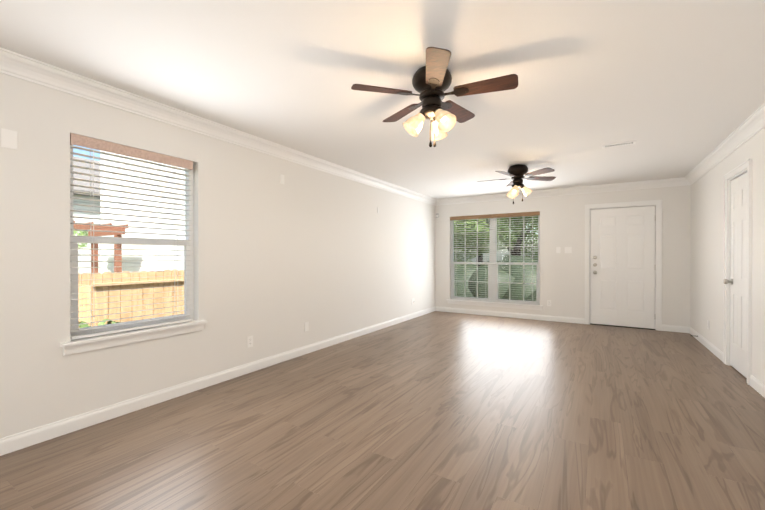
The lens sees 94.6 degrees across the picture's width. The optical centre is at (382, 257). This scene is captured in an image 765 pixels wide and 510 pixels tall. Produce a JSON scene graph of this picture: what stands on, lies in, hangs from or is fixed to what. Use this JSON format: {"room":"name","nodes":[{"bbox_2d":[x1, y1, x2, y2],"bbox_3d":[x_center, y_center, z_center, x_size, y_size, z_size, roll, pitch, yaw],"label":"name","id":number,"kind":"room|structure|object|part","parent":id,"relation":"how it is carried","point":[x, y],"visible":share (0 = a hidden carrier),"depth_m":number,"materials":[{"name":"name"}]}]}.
{"room":"empty living room","nodes":[
{"label":"empty living room","id":0,"kind":"room"},
{"bbox_2d":[0,73,434,438],"bbox_3d":[-1.618,-0.047,3.427,0.150,2.490,10.660,0,0,32],"label":"wall","id":1,"kind":"structure","parent":0,"point":[278,264],"depth_m":3.28,"materials":[{"name":"white paint"}]},
{"bbox_2d":[1,128,16,149],"bbox_3d":[-2.298,-0.728,2.172,0.007,0.114,0.070,0,0,32],"label":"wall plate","id":2,"kind":"object","parent":1,"relation":"attached to","point":[9,139],"visible":1,"depth_m":2.17,"materials":[{"name":"white plastic"}]},
{"bbox_2d":[70,145,193,335],"bbox_3d":[-2.000,-0.130,2.869,0.060,1.460,0.910,0,0,32],"label":"window","id":3,"kind":"structure","parent":1,"relation":"in","point":[189,287],"depth_m":2.87,"materials":[{"name":"clear glass"}]},
{"bbox_2d":[70,133,192,339],"bbox_3d":[-1.946,-0.144,2.811,0.058,1.428,0.855,0,0,32],"label":"window blind","id":4,"kind":"object","parent":3,"relation":"attached to","point":[96,144],"visible":0.85,"depth_m":2.74,"materials":[{"name":"white plastic"}]},
{"bbox_2d":[60,320,206,355],"bbox_3d":[-1.924,0.621,2.825,0.133,0.086,1.020,0,0,32],"label":"window sill","id":5,"kind":"structure","parent":1,"relation":"attached to","point":[80,345],"depth_m":2.71,"materials":[{"name":"white wood"}]},
{"bbox_2d":[0,306,435,455],"bbox_3d":[-1.548,1.148,3.388,0.014,0.100,10.360,0,0,32],"label":"baseboard","id":6,"kind":"structure","parent":1,"relation":"attached to","point":[21,440],"depth_m":2.91,"materials":[{"name":"white wood"}]},
{"bbox_2d":[0,47,439,205],"bbox_3d":[-1.515,-1.183,3.359,0.092,0.118,10.360,0,0,32],"label":"crown molding","id":7,"kind":"structure","parent":1,"relation":"attached to","point":[20,66],"depth_m":2.88,"materials":[{"name":"white"}]},
{"bbox_2d":[247,336,252,347],"bbox_3d":[-1.377,0.877,3.670,0.008,0.114,0.070,0,0,32],"label":"electrical outlet","id":8,"kind":"object","parent":1,"relation":"attached to","point":[249,341],"visible":1,"depth_m":3.66,"materials":[{"name":"white plastic"}]},
{"bbox_2d":[280,174,283,183],"bbox_3d":[-1.147,-0.894,4.039,0.005,0.104,0.060,0,0,32],"label":"electrical outlet","id":9,"kind":"object","parent":1,"relation":"attached to","point":[281,179],"visible":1,"depth_m":4.03,"materials":[{"name":"white plastic"}]},
{"bbox_2d":[304,322,308,331],"bbox_3d":[-0.942,0.860,4.376,0.007,0.114,0.070,0,0,32],"label":"electrical outlet plate","id":10,"kind":"object","parent":1,"relation":"attached to","point":[306,326],"visible":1,"depth_m":4.37,"materials":[{"name":"white plastic"}]},
{"bbox_2d":[0,311,764,509],"bbox_3d":[0.280,1.262,2.260,4.910,0.120,10.960,0,0,32],"label":"floor","id":11,"kind":"structure","parent":0,"point":[437,410],"depth_m":2.39,"materials":[{"name":"brown wood"}]},
{"bbox_2d":[0,0,764,198],"bbox_3d":[0.280,-1.298,2.252,4.610,0.120,10.660,0,0,32],"label":"ceiling","id":12,"kind":"structure","parent":0,"point":[674,88],"depth_m":2.35,"materials":[{"name":"white paint"}]},
{"bbox_2d":[351,47,517,146],"bbox_3d":[0.357,-0.978,2.371,1.041,0.520,1.037,0,0,32],"label":"fan","id":13,"kind":"object","parent":12,"relation":"hanging from","point":[431,81],"depth_m":2.29,"materials":[{"name":"brown wood"}]},
{"bbox_3d":[0.348,-0.886,2.382,0.360,0.154,0.340,0,0,32],"label":"near fan shade","id":14,"kind":"part","parent":13,"relation":"part of","materials":[{"name":"white glass"}]},
{"bbox_2d":[477,164,555,203],"bbox_3d":[1.823,-0.987,4.839,1.022,0.520,1.048,0,0,32],"label":"fan","id":15,"kind":"object","parent":12,"relation":"hanging from","point":[518,172],"depth_m":4.76,"materials":[{"name":"brown wood"}]},
{"bbox_3d":[1.851,-0.894,4.809,0.358,0.154,0.347,0,0,32],"label":"far fan shade","id":16,"kind":"part","parent":15,"relation":"part of","materials":[{"name":"white glass"}]},
{"bbox_2d":[602,140,635,147],"bbox_3d":[2.594,-1.237,3.879,0.310,0.012,0.110,0,0,32],"label":"ceiling vent","id":17,"kind":"object","parent":12,"relation":"in","point":[619,144],"visible":1,"depth_m":3.87,"materials":[{"name":"white plastic"}]},
{"bbox_2d":[435,185,690,326],"bbox_3d":[3.040,-0.058,6.728,4.310,2.490,0.150,0,0,32],"label":"wall","id":18,"kind":"structure","parent":0,"point":[562,273],"depth_m":6.41,"materials":[{"name":"white paint"}]},
{"bbox_2d":[446,299,542,309],"bbox_3d":[2.225,0.956,7.168,1.905,0.086,0.133,0,0,32],"label":"window sill","id":19,"kind":"structure","parent":18,"relation":"attached to","point":[499,304],"depth_m":7.10,"materials":[{"name":"white wood"}]},
{"bbox_2d":[451,215,539,303],"bbox_3d":[2.271,0.030,7.239,1.795,1.810,0.068,0,0,32],"label":"window","id":20,"kind":"structure","parent":18,"relation":"in","point":[493,281],"depth_m":7.20,"materials":[{"name":"white plastic"}]},
{"bbox_2d":[450,214,491,301],"bbox_3d":[1.850,0.015,7.411,0.892,1.778,0.058,0,0,32],"label":"window blind","id":21,"kind":"object","parent":20,"relation":"attached to","point":[471,217],"visible":0.96,"depth_m":7.41,"materials":[{"name":"white plastic"}]},
{"bbox_2d":[492,211,539,304],"bbox_3d":[2.613,0.017,6.940,0.892,1.778,0.058,0,0,32],"label":"window blind","id":22,"kind":"object","parent":20,"relation":"attached to","point":[515,215],"visible":1,"depth_m":6.91,"materials":[{"name":"white plastic"}]},
{"bbox_2d":[436,306,583,323],"bbox_3d":[2.394,1.136,7.034,2.835,0.100,0.014,0,0,32],"label":"baseboard","id":23,"kind":"structure","parent":18,"relation":"attached to","point":[444,309],"depth_m":6.92,"materials":[{"name":"white wood"}]},
{"bbox_2d":[556,247,560,252],"bbox_3d":[3.242,-0.133,6.503,0.070,0.114,0.020,0,0,32],"label":"light switch","id":24,"kind":"object","parent":18,"relation":"attached to","point":[558,249],"visible":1,"depth_m":6.50,"materials":[{"name":"white plastic"}]},
{"bbox_2d":[440,177,683,204],"bbox_3d":[2.980,-1.194,6.619,4.080,0.118,0.092,0,0,32],"label":"crown molding","id":25,"kind":"structure","parent":18,"relation":"attached to","point":[671,182],"depth_m":6.29,"materials":[{"name":"white"}]},
{"bbox_2d":[565,247,571,252],"bbox_3d":[3.381,-0.132,6.425,0.116,0.114,0.007,0,0,32],"label":"double light switch","id":26,"kind":"object","parent":18,"relation":"attached to","point":[568,249],"visible":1,"depth_m":6.42,"materials":[{"name":"white plastic"}]},
{"bbox_2d":[590,206,655,328],"bbox_3d":[4.070,0.165,6.001,0.918,2.016,0.110,0,0,32],"label":"front door","id":27,"kind":"structure","parent":18,"relation":"in","point":[622,267],"depth_m":6.00,"materials":[{"name":"white wood"}]},
{"bbox_2d":[585,200,661,330],"bbox_3d":[4.102,0.128,6.060,1.084,2.122,0.172,0,0,32],"label":"door frame","id":28,"kind":"structure","parent":18,"relation":"attached to","point":[657,204],"depth_m":5.84,"materials":[{"name":"white wood"}]},
{"bbox_2d":[662,325,687,332],"bbox_3d":[4.671,1.140,5.630,0.335,0.100,0.014,0,0,32],"label":"baseboard","id":29,"kind":"structure","parent":18,"relation":"attached to","point":[683,329],"depth_m":5.62,"materials":[{"name":"white wood"}]},
{"bbox_2d":[691,128,764,384],"bbox_3d":[2.178,-0.039,1.085,0.150,2.490,10.660,0,0,32],"label":"wall","id":30,"kind":"structure","parent":0,"point":[707,245],"depth_m":4.20,"materials":[{"name":"white paint"}]},
{"bbox_2d":[688,327,722,361],"bbox_3d":[4.346,1.143,4.759,0.014,0.100,1.835,0,0,32],"label":"baseboard","id":31,"kind":"structure","parent":30,"relation":"attached to","point":[717,352],"depth_m":4.62,"materials":[{"name":"white wood"}]},
{"bbox_2d":[684,102,764,185],"bbox_3d":[2.075,-1.175,1.145,0.092,0.118,10.360,0,0,32],"label":"crown molding","id":32,"kind":"structure","parent":30,"relation":"attached to","point":[755,122],"depth_m":3.68,"materials":[{"name":"white"}]},
{"bbox_2d":[723,173,746,377],"bbox_3d":[3.659,0.175,3.634,0.110,2.020,0.618,0,0,32],"label":"closet door","id":33,"kind":"structure","parent":30,"relation":"in","point":[738,320],"depth_m":3.66,"materials":[{"name":"white wood"}]},
{"bbox_2d":[723,159,751,384],"bbox_3d":[3.718,0.136,3.602,0.172,2.122,0.784,0,0,32],"label":"door frame","id":34,"kind":"structure","parent":30,"relation":"attached to","point":[739,170],"depth_m":3.77,"materials":[{"name":"white wood"}]},
{"bbox_2d":[749,375,764,397],"bbox_3d":[1.419,1.160,0.016,0.014,0.100,7.735,0,0,32],"label":"baseboard","id":35,"kind":"structure","parent":30,"relation":"attached to","point":[754,382],"depth_m":3.14,"materials":[{"name":"white wood"}]},
{"label":"outside","id":36,"kind":"structure","parent":0,"visible":0},
{"bbox_3d":[2.658,1.825,10.219,120.000,0.200,120.000,0,0,32],"label":"ground","id":37,"kind":"structure","parent":36,"visible":0},
{"bbox_2d":[74,228,87,247],"bbox_3d":[-9.589,0.363,9.834,1.969,2.726,2.326,0,0,32],"label":"tree","id":38,"kind":"object","parent":37,"relation":"on","point":[82,245],"depth_m":10.51,"materials":[{"name":"green plant"}]},
{"bbox_2d":[73,156,100,274],"bbox_3d":[-15.125,-1.244,11.193,8.400,5.930,21.700,0,0,32],"label":"house","id":39,"kind":"structure","parent":37,"relation":"on","point":[81,271],"depth_m":12.08,"materials":[{"name":"beige"}]},
{"bbox_2d":[79,319,119,327],"bbox_3d":[-3.426,1.216,3.653,1.028,1.266,1.890,0,0,32],"label":"bush","id":40,"kind":"object","parent":37,"relation":"on","point":[87,325],"depth_m":4.16,"materials":[{"name":"green plant"}]},
{"bbox_2d":[74,221,127,272],"bbox_3d":[-8.081,0.457,7.998,2.150,2.550,3.190,0,0,32],"label":"pergola","id":41,"kind":"object","parent":37,"relation":"on","point":[117,260],"depth_m":8.94,"materials":[{"name":"brown wood"}]},
{"bbox_2d":[78,269,183,327],"bbox_3d":[-3.505,0.990,6.979,1.710,1.492,24.108,0,0,32],"label":"fence","id":42,"kind":"object","parent":37,"relation":"on","point":[86,280],"depth_m":5.30,"materials":[{"name":"brown wood"}]},
{"bbox_2d":[100,150,184,273],"bbox_3d":[-5.168,-2.076,13.330,4.100,7.580,8.600,0,0,32],"label":"house","id":43,"kind":"structure","parent":37,"relation":"on","point":[153,265],"depth_m":9.58,"materials":[{"name":"white"}]},
{"bbox_2d":[454,215,537,300],"bbox_3d":[7.693,-2.299,12.938,16.778,9.022,12.544,0,0,32],"label":"trees","id":44,"kind":"object","parent":37,"relation":"on","point":[482,273],"depth_m":10.10,"materials":[{"name":"green plant"}]}
]}

